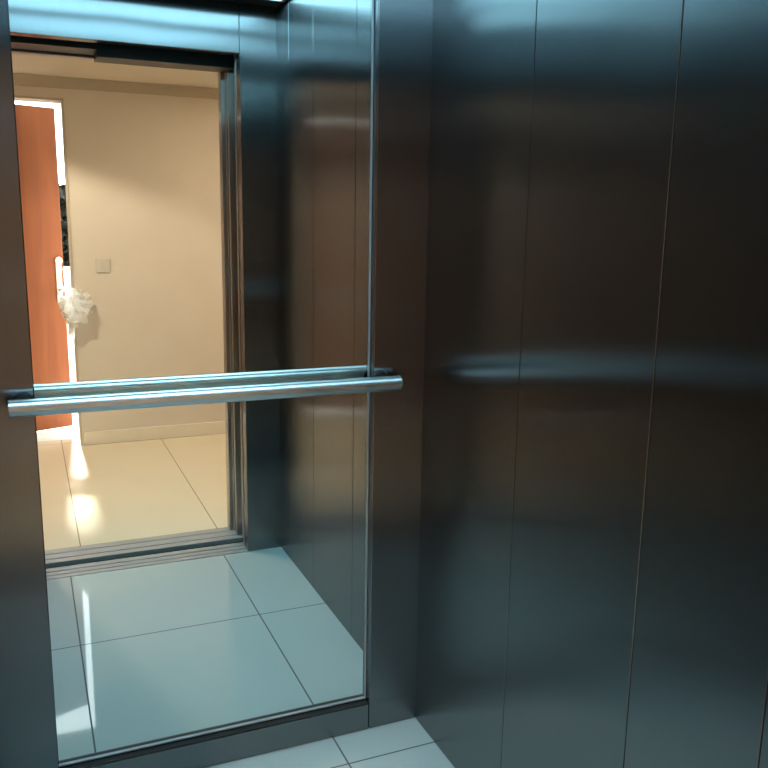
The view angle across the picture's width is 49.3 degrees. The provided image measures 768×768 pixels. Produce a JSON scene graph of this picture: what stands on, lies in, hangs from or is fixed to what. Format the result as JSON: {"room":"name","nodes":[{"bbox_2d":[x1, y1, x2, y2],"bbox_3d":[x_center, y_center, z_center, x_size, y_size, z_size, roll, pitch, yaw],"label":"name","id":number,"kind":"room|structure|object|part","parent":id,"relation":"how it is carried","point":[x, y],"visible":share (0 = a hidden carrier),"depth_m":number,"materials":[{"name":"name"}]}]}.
{"room":"elevator interior","nodes":[
{"label":"elevator interior","id":0,"kind":"room"},
{"bbox_2d":[0,0,432,767],"bbox_3d":[-0.425,-0.093,2.084,1.200,2.287,0.060,-4,12,-23],"label":"wall","id":1,"kind":"structure","parent":0,"point":[403,29],"depth_m":2.15,"materials":[{"name":"metal"}]},
{"bbox_3d":[-0.877,-0.061,1.881,0.154,2.286,0.036,-4,12,-23],"label":"corner panel","id":2,"kind":"part","parent":1,"relation":"part of","materials":[{"name":"metal"}]},
{"bbox_2d":[8,0,373,767],"bbox_3d":[-0.421,-0.088,2.074,0.838,2.118,0.030,-4,12,-23],"label":"mirror","id":3,"kind":"object","parent":1,"relation":"attached to","point":[195,176],"visible":0.91,"depth_m":2.08,"materials":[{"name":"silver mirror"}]},
{"bbox_2d":[7,371,402,417],"bbox_3d":[-0.400,0.022,2.041,0.945,0.046,0.079,-4,12,-23],"label":"handrail","id":4,"kind":"object","parent":1,"relation":"attached to","point":[24,404],"visible":1,"depth_m":1.98,"materials":[{"name":"metal"}]},
{"bbox_3d":[-0.437,0.990,2.286,0.838,0.080,0.036,-4,12,-23],"label":"rail","id":5,"kind":"part","parent":1,"relation":"part of","materials":[{"name":"metal"}]},
{"bbox_3d":[0.037,-0.122,2.266,0.154,2.286,0.036,-4,12,-23],"label":"corner panel","id":6,"kind":"part","parent":1,"relation":"part of","materials":[{"name":"metal"}]},
{"bbox_2d":[207,718,453,767],"bbox_3d":[-0.173,1.169,1.689,1.200,0.030,1.433,-4,12,-23],"label":"floor","id":7,"kind":"structure","parent":0,"point":[405,743],"depth_m":2.33,"materials":[{"name":"tile"}]},
{"bbox_2d":[415,0,767,767],"bbox_3d":[0.387,-0.002,1.682,0.030,2.287,1.408,-4,12,-23],"label":"wall","id":8,"kind":"structure","parent":0,"point":[593,559],"depth_m":1.59,"materials":[{"name":"metal"}]},
{"bbox_3d":[0.207,-0.080,2.063,0.004,2.286,0.478,-4,12,-23],"label":"steel panel","id":9,"kind":"part","parent":8,"relation":"part of","materials":[{"name":"silver metal"}]},
{"bbox_3d":[0.385,0.003,1.654,0.004,2.286,0.425,-4,12,-23],"label":"steel panel","id":10,"kind":"part","parent":8,"relation":"part of","materials":[{"name":"silver metal"}]},
{"bbox_3d":[0.528,0.070,1.327,0.004,2.286,0.296,-4,12,-23],"label":"steel panel","id":11,"kind":"part","parent":8,"relation":"part of","materials":[{"name":"silver metal"}]},
{"bbox_3d":[0.619,0.112,1.117,0.004,2.286,0.166,-4,12,-23],"label":"steel panel","id":12,"kind":"part","parent":8,"relation":"part of","materials":[{"name":"silver metal"}]}
]}

